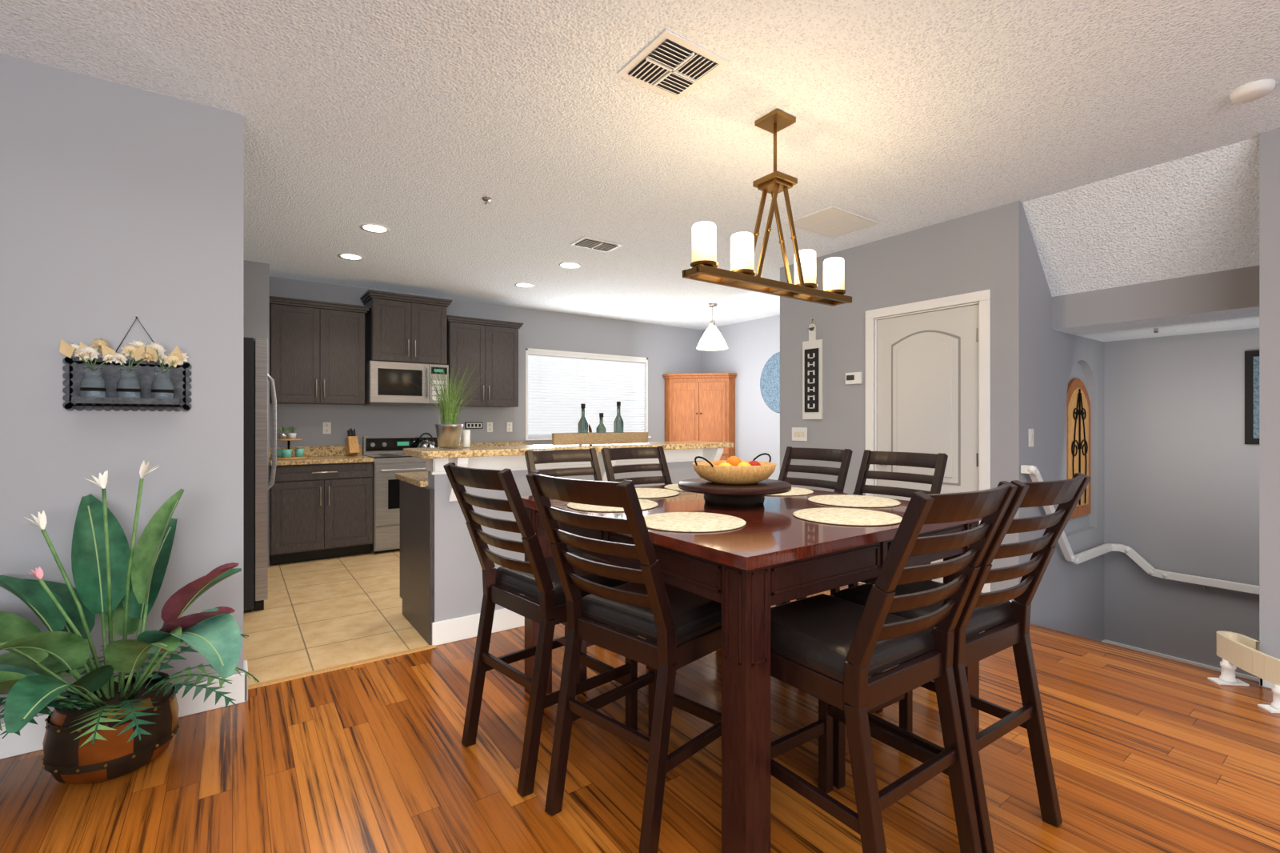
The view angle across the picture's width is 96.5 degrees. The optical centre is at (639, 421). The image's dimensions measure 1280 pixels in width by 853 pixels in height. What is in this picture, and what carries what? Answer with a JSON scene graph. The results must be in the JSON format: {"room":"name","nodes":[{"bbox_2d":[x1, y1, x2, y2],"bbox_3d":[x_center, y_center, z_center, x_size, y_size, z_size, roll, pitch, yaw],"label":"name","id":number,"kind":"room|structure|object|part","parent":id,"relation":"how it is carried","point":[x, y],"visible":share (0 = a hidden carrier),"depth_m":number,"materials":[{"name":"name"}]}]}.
{"room":"dining room","nodes":[
{"label":"dining room","id":0,"kind":"room"},
{"bbox_2d":[0,52,243,723],"bbox_3d":[-3.462,-0.060,1.443,4.040,2.620,0.150,0,0,-35],"label":"wall","id":1,"kind":"structure","parent":0,"point":[120,208],"depth_m":2.31,"materials":[{"name":"grey paint"}]},
{"bbox_2d":[0,664,247,759],"bbox_3d":[-3.395,1.185,1.389,4.026,0.130,0.016,0,0,-36],"label":"baseboard","id":2,"kind":"structure","parent":1,"relation":"attached to","point":[30,738],"depth_m":2.42,"materials":[{"name":"white"}]},
{"bbox_2d":[59,316,191,411],"bbox_3d":[-2.060,-0.236,2.300,0.398,0.386,0.080,0,0,-35],"label":"wall planter","id":3,"kind":"object","parent":1,"relation":"attached to","point":[113,379],"visible":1,"depth_m":2.30,"materials":[{"name":"black metal"}]},
{"bbox_2d":[243,260,269,565],"bbox_3d":[-3.814,-0.060,4.840,1.110,2.620,0.510,0,0,-35],"label":"wall","id":4,"kind":"structure","parent":0,"point":[256,299],"depth_m":4.91,"materials":[{"name":"grey paint"}]},
{"bbox_2d":[243,549,428,684],"bbox_3d":[-0.813,1.350,5.445,6.700,0.200,3.290,0,0,-35],"label":"floor","id":5,"kind":"structure","parent":0,"point":[318,614],"depth_m":3.62,"materials":[{"name":"beige tile"}]},
{"bbox_2d":[243,336,276,612],"bbox_3d":[-3.032,0.350,3.942,0.882,1.800,0.900,0,0,-35],"label":"fridge","id":6,"kind":"object","parent":5,"relation":"on","point":[257,377],"visible":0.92,"depth_m":3.76,"materials":[{"name":"silver metal"}]},
{"bbox_2d":[269,461,372,565],"bbox_3d":[-2.993,0.814,5.350,0.816,0.871,0.629,0,0,-35],"label":"base cabinet","id":7,"kind":"object","parent":5,"relation":"on","point":[320,511],"visible":0.96,"depth_m":5.11,"materials":[{"name":"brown wood"}]},
{"bbox_2d":[269,444,374,465],"bbox_3d":[-2.996,0.308,5.354,0.816,0.136,0.618,0,0,-35],"label":"countertop","id":8,"kind":"structure","parent":7,"relation":"on","point":[322,454],"depth_m":5.46,"materials":[{"name":"stone"}]},
{"bbox_2d":[269,426,307,459],"bbox_3d":[-3.224,0.190,5.243,0.300,0.299,0.300,0,0,-35],"label":"tiered tray","id":9,"kind":"object","parent":8,"relation":"on","point":[282,454],"visible":0.94,"depth_m":5.22,"materials":[{"name":"brown wood"}]},
{"bbox_2d":[344,428,359,455],"bbox_3d":[-2.853,0.200,5.662,0.146,0.270,0.090,0,0,45],"label":"knife block","id":10,"kind":"object","parent":8,"relation":"on","point":[352,446],"visible":1,"depth_m":5.64,"materials":[{"name":"brown wood"}]},
{"bbox_2d":[362,435,439,553],"bbox_3d":[-2.338,0.700,5.792,0.756,1.100,0.670,0,0,-35],"label":"range","id":11,"kind":"object","parent":5,"relation":"on","point":[386,453],"visible":0.48,"depth_m":5.45,"materials":[{"name":"metal"}]},
{"bbox_2d":[416,432,435,447],"bbox_3d":[-2.225,0.223,5.961,0.184,0.218,0.233,0,0,-35],"label":"kettle","id":12,"kind":"object","parent":11,"relation":"on","point":[426,442],"visible":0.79,"depth_m":5.94,"materials":[{"name":"silver metal"}]},
{"bbox_2d":[400,480,433,639],"bbox_3d":[-1.190,0.814,3.686,0.552,0.872,0.577,0,0,-35],"label":"base cabinet","id":13,"kind":"object","parent":5,"relation":"on","point":[417,549],"depth_m":3.40,"materials":[{"name":"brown wood"}]},
{"bbox_2d":[395,471,427,487],"bbox_3d":[-0.570,0.358,4.152,2.145,0.036,0.617,0,0,-35],"label":"countertop","id":14,"kind":"structure","parent":13,"relation":"on","point":[420,479],"depth_m":3.54,"materials":[{"name":"stone"}]},
{"bbox_2d":[588,423,591,431],"bbox_3d":[-0.390,0.172,4.129,0.049,0.335,0.186,0,0,-35],"label":"island faucet","id":15,"kind":"object","parent":14,"relation":"on","point":[590,428],"visible":0.12,"depth_m":4.08,"materials":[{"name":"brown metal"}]},
{"bbox_2d":[662,372,736,459],"bbox_3d":[0.831,0.290,8.007,0.740,1.920,0.740,0,0,-35],"label":"tall cabinet","id":16,"kind":"object","parent":5,"relation":"on","point":[699,406],"visible":0.38,"depth_m":7.93,"materials":[{"name":"brown wood"}]},
{"bbox_3d":[-1.625,0.814,6.326,1.018,0.871,0.629,0,0,-35],"label":"base cabinet","id":17,"kind":"object","parent":5,"relation":"on","visible":0},
{"bbox_2d":[459,441,524,446],"bbox_3d":[-1.629,0.308,6.330,1.020,0.136,0.618,0,0,-35],"label":"countertop","id":18,"kind":"structure","parent":17,"relation":"on","point":[503,443],"depth_m":6.65,"materials":[{"name":"stone"}]},
{"bbox_2d":[269,276,701,447],"bbox_3d":[-1.728,-0.060,6.727,6.700,2.620,0.140,0,0,-35],"label":"wall","id":19,"kind":"structure","parent":0,"point":[664,350],"depth_m":6.77,"materials":[{"name":"grey paint"}]},
{"bbox_2d":[269,296,370,404],"bbox_3d":[-3.075,-0.645,5.456,0.860,0.950,0.361,0,0,-35],"label":"upper cabinet","id":20,"kind":"object","parent":19,"relation":"attached to","point":[317,352],"visible":1,"depth_m":5.33,"materials":[{"name":"brown wood"}]},
{"bbox_2d":[323,422,331,433],"bbox_3d":[-3.100,0.062,5.655,0.070,0.115,0.008,0,0,-36],"label":"electrical outlet plate","id":21,"kind":"object","parent":19,"relation":"attached to","point":[326,427],"depth_m":5.65,"materials":[{"name":"white plastic"}]},
{"bbox_2d":[362,360,448,407],"bbox_3d":[-2.402,-0.376,5.882,0.756,0.432,0.448,0,0,-35],"label":"over-the-range microwave","id":22,"kind":"object","parent":19,"relation":"attached to","point":[389,384],"visible":0.75,"depth_m":5.70,"materials":[{"name":"metal"}]},
{"bbox_2d":[360,289,451,364],"bbox_3d":[-2.405,-0.930,5.885,0.800,0.669,0.441,0,0,-35],"label":"upper cabinet","id":23,"kind":"object","parent":19,"relation":"attached to","point":[404,328],"visible":1,"depth_m":5.71,"materials":[{"name":"brown wood"}]},
{"bbox_2d":[464,422,482,428],"bbox_3d":[-1.892,0.043,6.510,0.200,0.075,0.019,0,0,-35],"label":"light switch","id":24,"kind":"object","parent":19,"relation":"attached to","point":[473,425],"visible":1,"depth_m":6.50,"materials":[{"name":"black"}]},
{"bbox_2d":[446,314,523,407],"bbox_3d":[-1.778,-0.645,6.381,0.865,0.950,0.361,0,0,-35],"label":"upper cabinet","id":25,"kind":"object","parent":19,"relation":"attached to","point":[493,345],"visible":0.94,"depth_m":6.26,"materials":[{"name":"brown wood"}]},
{"bbox_2d":[487,422,492,431],"bbox_3d":[-1.741,0.062,6.625,0.070,0.115,0.008,0,0,-36],"label":"electrical outlet plate","id":26,"kind":"object","parent":19,"relation":"attached to","point":[490,425],"depth_m":6.62,"materials":[{"name":"white plastic"}]},
{"bbox_2d":[506,422,511,431],"bbox_3d":[-1.545,0.062,6.764,0.070,0.115,0.008,0,0,-36],"label":"electrical outlet plate","id":27,"kind":"object","parent":19,"relation":"attached to","point":[509,425],"depth_m":6.76,"materials":[{"name":"white plastic"}]},
{"bbox_2d":[524,348,651,439],"bbox_3d":[-0.662,-0.333,7.463,1.870,1.115,0.180,0,0,-35],"label":"window","id":28,"kind":"structure","parent":19,"relation":"in","point":[646,405],"depth_m":7.39,"materials":[{"name":"white plastic"}]},
{"bbox_2d":[528,350,646,436],"bbox_3d":[-0.652,-0.337,7.449,1.770,1.046,0.055,0,0,-35],"label":"window blinds","id":29,"kind":"object","parent":28,"relation":"attached to","point":[576,364],"visible":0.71,"depth_m":7.37,"materials":[{"name":"white plastic"}]},
{"bbox_2d":[428,460,700,622],"bbox_3d":[-0.341,0.723,3.853,2.080,1.055,0.130,0,0,-35],"label":"wall","id":30,"kind":"structure","parent":0,"point":[458,582],"depth_m":3.29,"materials":[{"name":"grey paint"}]},
{"bbox_2d":[432,608,524,645],"bbox_3d":[-0.307,1.185,3.806,2.112,0.130,0.046,0,0,-36],"label":"baseboard","id":31,"kind":"structure","parent":30,"relation":"attached to","point":[460,628],"depth_m":3.29,"materials":[{"name":"white wood"}]},
{"bbox_2d":[403,440,733,458],"bbox_3d":[-0.336,0.173,3.795,2.260,0.037,0.470,0,0,-35],"label":"bar","id":32,"kind":"object","parent":30,"relation":"on","point":[462,451],"visible":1,"depth_m":3.40,"materials":[{"name":"stone"}]},
{"bbox_2d":[412,354,488,447],"bbox_3d":[-1.088,-0.121,3.276,0.613,0.540,0.622,0,0,-35],"label":"potted plant","id":33,"kind":"object","parent":32,"relation":"on","point":[449,430],"visible":1,"depth_m":3.23,"materials":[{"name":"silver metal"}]},
{"bbox_2d":[462,429,470,447],"bbox_3d":[-1.031,0.099,3.392,0.044,0.100,0.043,0,0,-35],"label":"candle jar","id":34,"kind":"object","parent":32,"relation":"on","point":[466,438],"visible":1,"depth_m":3.37,"materials":[{"name":"white"}]},
{"bbox_2d":[552,432,648,444],"bbox_3d":[-0.252,0.112,3.849,0.740,0.075,0.260,0,0,-35],"label":"wooden tray","id":35,"kind":"object","parent":32,"relation":"on","point":[583,438],"visible":0.96,"depth_m":3.72,"materials":[{"name":"brown wood"}]},
{"bbox_2d":[578,403,587,432],"bbox_3d":[-0.374,0.007,3.762,0.067,0.251,0.067,0,0,43],"label":"bottle","id":36,"kind":"object","parent":35,"relation":"in","point":[582,423],"depth_m":3.74,"materials":[{"name":"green glass"}]},
{"bbox_2d":[596,412,606,432],"bbox_3d":[-0.260,0.037,3.843,0.067,0.190,0.067,0,0,43],"label":"bottle","id":37,"kind":"object","parent":35,"relation":"in","point":[601,427],"depth_m":3.83,"materials":[{"name":"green glass"}]},
{"bbox_2d":[613,401,623,432],"bbox_3d":[-0.146,-0.003,3.925,0.067,0.270,0.067,0,0,43],"label":"bottle","id":38,"kind":"object","parent":35,"relation":"in","point":[618,422],"depth_m":3.90,"materials":[{"name":"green glass"}]},
{"bbox_2d":[425,448,723,501],"bbox_3d":[-0.286,0.321,3.776,2.120,0.255,0.319,0,0,-35],"label":"corbels","id":39,"kind":"object","parent":30,"relation":"attached to","point":[511,462],"visible":0.46,"depth_m":3.54,"materials":[{"name":"white wood"}]},
{"bbox_2d":[0,582,1279,852],"bbox_3d":[-0.067,1.350,0.112,8.020,0.200,6.260,0,0,-35],"label":"floor","id":40,"kind":"structure","parent":0,"point":[1152,754],"depth_m":2.03,"materials":[{"name":"brown wood"}]},
{"bbox_2d":[0,460,259,783],"bbox_3d":[-1.912,0.696,1.936,1.047,1.107,0.794,0,0,-35],"label":"potted plant","id":41,"kind":"object","parent":40,"relation":"on","point":[103,723],"visible":1,"depth_m":2.04,"materials":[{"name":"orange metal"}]},
{"bbox_2d":[248,644,436,689],"bbox_3d":[-1.495,1.246,2.923,0.880,0.007,0.045,0,0,-35],"label":"threshold strip","id":42,"kind":"object","parent":40,"relation":"on","point":[331,669],"depth_m":2.89,"materials":[{"name":"brown wood"}]},
{"bbox_2d":[443,462,637,796],"bbox_3d":[-0.386,0.704,2.201,0.635,1.098,0.440,0,0,-44],"label":"chair","id":43,"kind":"object","parent":40,"relation":"on","point":[508,582],"visible":0.88,"depth_m":2.07,"materials":[{"name":"brown wood"}]},
{"bbox_2d":[524,448,648,683],"bbox_3d":[-0.282,0.704,3.011,0.449,1.098,0.638,0,0,-35],"label":"chair","id":44,"kind":"object","parent":40,"relation":"on","point":[533,458],"visible":0.17,"depth_m":3.21,"materials":[{"name":"brown wood"}]},
{"bbox_2d":[525,470,721,852],"bbox_3d":[0.000,0.704,1.832,0.440,1.098,0.635,0,0,44],"label":"chair","id":45,"kind":"object","parent":40,"relation":"on","point":[678,627],"visible":0.9,"depth_m":1.70,"materials":[{"name":"brown wood"}]},
{"bbox_2d":[600,445,720,648],"bbox_3d":[0.110,0.704,3.291,0.449,1.098,0.638,0,0,-35],"label":"chair","id":46,"kind":"object","parent":40,"relation":"on","point":[609,454],"visible":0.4,"depth_m":3.51,"materials":[{"name":"brown wood"}]},
{"bbox_2d":[521,484,982,852],"bbox_3d":[0.405,0.800,2.463,1.360,0.900,1.460,0,0,-35],"label":"dining table","id":47,"kind":"object","parent":40,"relation":"on","point":[763,559],"visible":0.52,"depth_m":1.64,"materials":[{"name":"brown wood"}]},
{"bbox_2d":[566,498,658,511],"bbox_3d":[-0.115,0.347,2.399,0.384,0.004,0.384,0,0,-35],"label":"placemat","id":48,"kind":"object","parent":47,"relation":"on","point":[645,504],"visible":0.46,"depth_m":2.31,"materials":[{"name":"beige fabric"}]},
{"bbox_2d":[635,488,679,498],"bbox_3d":[0.001,0.347,2.789,0.384,0.004,0.384,0,0,-35],"label":"placemat","id":49,"kind":"object","parent":47,"relation":"on","point":[646,493],"visible":0.6,"depth_m":2.75,"materials":[{"name":"beige fabric"}]},
{"bbox_2d":[664,483,684,491],"bbox_3d":[0.321,0.347,3.029,0.384,0.004,0.384,0,0,-35],"label":"placemat","id":50,"kind":"object","parent":47,"relation":"on","point":[674,486],"visible":0.23,"depth_m":3.01,"materials":[{"name":"beige fabric"}]},
{"bbox_2d":[644,512,746,531],"bbox_3d":[0.176,0.347,1.992,0.384,0.004,0.384,0,0,-35],"label":"placemat","id":51,"kind":"object","parent":47,"relation":"on","point":[691,522],"visible":0.88,"depth_m":1.96,"materials":[{"name":"beige fabric"}]},
{"bbox_2d":[678,477,791,507],"bbox_3d":[0.405,0.305,2.463,0.480,0.087,0.480,0,0,-35],"label":"lazy susan","id":52,"kind":"object","parent":47,"relation":"on","point":[742,495],"visible":0.85,"depth_m":2.34,"materials":[{"name":"brown wood"}]},
{"bbox_2d":[692,452,775,484],"bbox_3d":[0.405,0.201,2.463,0.407,0.119,0.356,0,0,-35],"label":"fruit bowl","id":53,"kind":"object","parent":52,"relation":"on","point":[734,470],"visible":1,"depth_m":2.34,"materials":[{"name":"brown wood"}]},
{"bbox_2d":[766,487,813,495],"bbox_3d":[0.675,0.347,2.877,0.384,0.004,0.384,0,0,-35],"label":"placemat","id":54,"kind":"object","parent":47,"relation":"on","point":[797,491],"visible":0.33,"depth_m":2.78,"materials":[{"name":"beige fabric"}]},
{"bbox_2d":[792,507,902,525],"bbox_3d":[0.760,0.347,2.102,0.384,0.004,0.384,0,0,-35],"label":"placemat","id":55,"kind":"object","parent":47,"relation":"on","point":[846,516],"visible":0.96,"depth_m":2.08,"materials":[{"name":"beige fabric"}]},
{"bbox_2d":[807,494,900,507],"bbox_3d":[0.936,0.347,2.510,0.384,0.004,0.384,0,0,-35],"label":"placemat","id":56,"kind":"object","parent":47,"relation":"on","point":[851,501],"visible":1,"depth_m":2.47,"materials":[{"name":"beige fabric"}]},
{"bbox_2d":[776,446,852,605],"bbox_3d":[0.843,0.704,3.233,0.642,1.098,0.460,0,0,-35],"label":"chair","id":57,"kind":"object","parent":40,"relation":"on","point":[843,457],"visible":0.29,"depth_m":3.37,"materials":[{"name":"brown wood"}]},
{"bbox_2d":[796,449,947,712],"bbox_3d":[1.149,0.704,2.810,0.635,1.098,0.440,0,0,-35],"label":"chair","id":58,"kind":"object","parent":40,"relation":"on","point":[938,462],"visible":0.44,"depth_m":2.96,"materials":[{"name":"brown wood"}]},
{"bbox_2d":[770,480,1017,852],"bbox_3d":[0.631,0.704,1.585,0.449,1.098,0.638,0,0,-35],"label":"chair","id":59,"kind":"object","parent":40,"relation":"on","point":[832,654],"visible":0.96,"depth_m":1.48,"materials":[{"name":"brown wood"}]},
{"bbox_2d":[832,472,1091,852],"bbox_3d":[1.010,0.704,1.834,0.460,1.098,0.642,0,0,-35],"label":"chair","id":60,"kind":"object","parent":40,"relation":"on","point":[1000,619],"visible":0.69,"depth_m":1.74,"materials":[{"name":"brown wood"}]},
{"bbox_2d":[1207,630,1279,712],"bbox_3d":[2.825,1.142,2.600,0.394,0.214,0.363,0,0,-35],"label":"rail","id":61,"kind":"object","parent":40,"relation":"on","point":[1234,650],"visible":1,"depth_m":2.66,"materials":[{"name":"beige wood"}]},
{"bbox_2d":[0,0,1279,329],"bbox_3d":[-0.295,-1.420,1.878,10.000,0.100,9.700,0,0,-35],"label":"ceiling","id":62,"kind":"structure","parent":0,"point":[419,128],"depth_m":2.55,"materials":[{"name":"white paint"}]},
{"bbox_2d":[337,252,363,260],"bbox_3d":[-2.397,-1.367,4.739,0.195,0.006,0.195,0,0,10],"label":"recessed light","id":63,"kind":"object","parent":62,"relation":"in","point":[347,256],"depth_m":4.74,"materials":[{"name":"white"}]},
{"bbox_2d":[359,223,390,233],"bbox_3d":[-1.876,-1.367,4.042,0.195,0.006,0.195,0,0,10],"label":"recessed light","id":64,"kind":"object","parent":62,"relation":"in","point":[375,228],"depth_m":4.04,"materials":[{"name":"white"}]},
{"bbox_2d":[481,196,491,204],"bbox_3d":[-0.941,-1.353,3.506,0.060,0.034,0.060,0,0,-35],"label":"sprinkler","id":65,"kind":"object","parent":62,"relation":"attached to","point":[486,199],"visible":0.98,"depth_m":3.49,"materials":[{"name":"silver metal"}]},
{"bbox_2d":[514,282,534,287],"bbox_3d":[-1.158,-1.367,5.721,0.195,0.006,0.195,0,0,10],"label":"recessed light","id":66,"kind":"object","parent":62,"relation":"in","point":[524,285],"depth_m":5.73,"materials":[{"name":"white"}]},
{"bbox_2d":[558,261,580,268],"bbox_3d":[-0.613,-1.367,4.992,0.195,0.006,0.195,0,0,10],"label":"recessed light","id":67,"kind":"object","parent":62,"relation":"in","point":[569,265],"depth_m":4.99,"materials":[{"name":"white"}]},
{"bbox_2d":[570,236,622,251],"bbox_3d":[-0.337,-1.361,4.415,0.340,0.016,0.220,0,0,-35],"label":"ceiling vent","id":68,"kind":"object","parent":62,"relation":"in","point":[595,244],"visible":1,"depth_m":4.39,"materials":[{"name":"white metal"}]},
{"bbox_2d":[616,28,729,99],"bbox_3d":[0.126,-1.361,2.209,0.310,0.017,0.310,0,0,-35],"label":"ceiling vent","id":69,"kind":"object","parent":62,"relation":"in","point":[667,62],"visible":1,"depth_m":2.19,"materials":[{"name":"white metal"}]},
{"bbox_2d":[696,303,727,350],"bbox_3d":[0.841,-1.110,6.656,0.370,0.520,0.370,0,0,-35],"label":"pendant lamp","id":70,"kind":"object","parent":62,"relation":"hanging from","point":[712,338],"visible":1,"depth_m":6.57,"materials":[{"name":"white glass"}]},
{"bbox_3d":[0.841,-0.988,6.656,0.370,0.275,0.370,0,0,-35],"label":"lamp shade","id":71,"kind":"part","parent":70,"relation":"part of","materials":[{"name":"white glass"}]},
{"bbox_2d":[682,108,851,306],"bbox_3d":[0.612,-0.980,2.586,1.000,0.779,0.140,0,0,-35],"label":"chandelier","id":72,"kind":"object","parent":62,"relation":"hanging from","point":[775,182],"depth_m":2.58,"materials":[{"name":"gold metal"}]},
{"bbox_2d":[692,221,715,262],"bbox_3d":[0.226,-0.713,2.311,0.123,0.177,0.100,0,0,-35],"label":"light","id":73,"kind":"object","parent":72,"relation":"attached to","point":[704,245],"depth_m":2.29,"materials":[{"name":"white glass"}]},
{"bbox_2d":[730,232,754,270],"bbox_3d":[0.401,-0.713,2.436,0.137,0.176,0.100,0,0,-35],"label":"light","id":74,"kind":"object","parent":72,"relation":"attached to","point":[742,243],"depth_m":2.42,"materials":[{"name":"white glass"}]},
{"bbox_3d":[0.686,-0.689,2.639,0.033,0.133,0.100,0,0,-35],"label":"chandelier candle glass","id":75,"kind":"part","parent":72,"relation":"part of","materials":[{"name":"white glass"}]},
{"bbox_3d":[0.744,-0.719,2.680,0.121,0.162,0.100,0,0,-35],"label":"chandelier candle glass","id":76,"kind":"part","parent":72,"relation":"part of","materials":[{"name":"white glass"}]},
{"bbox_2d":[823,256,844,290],"bbox_3d":[0.908,-0.713,2.797,0.163,0.177,0.100,0,0,-35],"label":"light","id":77,"kind":"object","parent":72,"relation":"attached to","point":[834,268],"depth_m":2.79,"materials":[{"name":"white glass"}]},
{"bbox_2d":[785,205,879,237],"bbox_3d":[1.324,-1.365,3.929,0.520,0.010,0.380,0,0,-35],"label":"vent panel","id":78,"kind":"object","parent":62,"relation":"attached to","point":[832,222],"visible":0.9,"depth_m":3.91,"materials":[{"name":"white metal"}]},
{"bbox_2d":[1229,78,1275,103],"bbox_3d":[2.515,-1.352,2.346,0.130,0.035,0.130,0,0,-35],"label":"smoke detector","id":79,"kind":"object","parent":62,"relation":"attached to","point":[1253,90],"visible":0.96,"depth_m":2.32,"materials":[{"name":"white plastic"}]},
{"bbox_2d":[701,314,779,479],"bbox_3d":[1.882,-0.060,7.306,0.150,2.620,3.110,0,0,-35],"label":"wall","id":80,"kind":"structure","parent":0,"point":[754,346],"depth_m":7.71,"materials":[{"name":"grey paint"}]},
{"bbox_2d":[760,352,779,413],"bbox_3d":[1.818,-0.500,7.242,0.026,0.800,0.800,0,0,-35],"label":"wall art","id":81,"kind":"object","parent":80,"relation":"attached to","point":[770,383],"visible":0.4,"depth_m":7.39},
{"bbox_2d":[780,127,1279,659],"bbox_3d":[3.215,0.540,2.459,0.150,3.820,6.570,0,0,-35],"label":"wall","id":82,"kind":"structure","parent":0,"point":[946,258],"depth_m":4.11,"materials":[{"name":"grey paint"}]},
{"bbox_2d":[792,427,807,440],"bbox_3d":[1.368,0.108,4.907,0.010,0.115,0.160,0,0,-36],"label":"switch plate","id":83,"kind":"object","parent":82,"relation":"attached to","point":[799,434],"depth_m":4.90,"materials":[{"name":"white plastic"}]},
{"bbox_2d":[802,319,822,419],"bbox_3d":[1.443,-0.439,4.788,0.026,0.839,0.190,0,0,-35],"label":"sign board","id":84,"kind":"object","parent":82,"relation":"attached to","point":[812,378],"visible":1,"depth_m":4.77,"materials":[{"name":"white"}]},
{"bbox_2d":[845,372,862,383],"bbox_3d":[1.672,-0.340,4.469,0.024,0.090,0.135,0,0,-35],"label":"thermostat","id":85,"kind":"object","parent":82,"relation":"attached to","point":[854,378],"visible":1,"depth_m":4.45,"materials":[{"name":"white plastic"}]},
{"bbox_2d":[877,304,978,583],"bbox_3d":[1.991,0.234,4.027,0.121,2.011,0.727,0,0,-35],"label":"pantry door","id":86,"kind":"structure","parent":82,"relation":"in","point":[928,382],"depth_m":3.99,"materials":[{"name":"white wood"}]},
{"bbox_2d":[865,289,990,592],"bbox_3d":[2.039,0.200,4.061,0.133,2.100,0.885,0,0,-35],"label":"door frame","id":87,"kind":"structure","parent":82,"relation":"attached to","point":[982,298],"depth_m":3.84,"materials":[{"name":"white wood"}]},
{"bbox_2d":[1251,676,1274,688],"bbox_3d":[3.943,1.185,1.295,0.016,0.130,3.470,0,0,-36],"label":"baseboard","id":88,"kind":"structure","parent":82,"relation":"attached to","point":[1262,682],"depth_m":2.69,"materials":[{"name":"white wood"}]},
{"bbox_2d":[984,200,1103,641],"bbox_3d":[2.922,0.540,4.074,1.550,3.820,0.200,0,0,-35],"label":"wall","id":89,"kind":"structure","parent":0,"point":[1038,363],"depth_m":3.72,"materials":[{"name":"grey paint"}]},
{"bbox_2d":[1028,428,1033,447],"bbox_3d":[2.495,0.102,3.640,0.070,0.115,0.010,0,0,-36],"label":"switch plate","id":90,"kind":"object","parent":89,"relation":"attached to","point":[1030,430],"depth_m":3.63,"materials":[{"name":"white plastic"}]},
{"bbox_2d":[1066,378,1090,519],"bbox_3d":[3.219,0.190,4.201,0.520,1.020,0.037,0,0,-35],"label":"art panel","id":91,"kind":"object","parent":89,"relation":"attached to","point":[1078,430],"visible":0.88,"depth_m":4.19,"materials":[{"name":"brown wood"}]},
{"bbox_2d":[1022,136,1259,341],"bbox_3d":[3.276,-1.020,3.578,1.550,0.800,1.020,0,0,-35],"label":"ceiling","id":92,"kind":"structure","parent":0,"point":[1170,248],"depth_m":3.31,"materials":[{"name":"grey paint"}]},
{"bbox_2d":[1153,328,1158,332],"bbox_3d":[3.432,-0.605,3.799,0.023,0.029,0.024,0,0,-35],"label":"hook","id":93,"kind":"object","parent":92,"relation":"attached to","point":[1155,330],"visible":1,"depth_m":3.79,"materials":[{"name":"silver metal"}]},
{"bbox_2d":[1104,328,1259,677],"bbox_3d":[4.487,0.540,3.336,0.140,3.820,3.220,0,0,-35],"label":"wall","id":94,"kind":"structure","parent":0,"point":[1181,477],"depth_m":4.09,"materials":[{"name":"grey paint"}]},
{"bbox_2d":[1020,464,1259,594],"bbox_3d":[3.772,0.712,2.886,1.546,0.887,2.720,0,0,-35],"label":"handrail","id":95,"kind":"object","parent":94,"relation":"attached to","point":[1034,474],"depth_m":3.93,"materials":[{"name":"white wood"}]},
{"bbox_2d":[1107,640,1251,679],"bbox_3d":[4.482,1.740,3.209,0.016,0.100,3.020,0,0,-36],"label":"baseboard","id":96,"kind":"structure","parent":94,"relation":"attached to","point":[1214,668],"depth_m":4.10,"materials":[{"name":"white wood"}]},
{"bbox_2d":[1244,350,1259,443],"bbox_3d":[4.176,-0.160,3.629,0.022,0.620,0.460,0,0,-35],"label":"framed picture","id":97,"kind":"object","parent":94,"relation":"attached to","point":[1251,397],"visible":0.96,"depth_m":3.78,"materials":[{"name":"black"}]}
]}

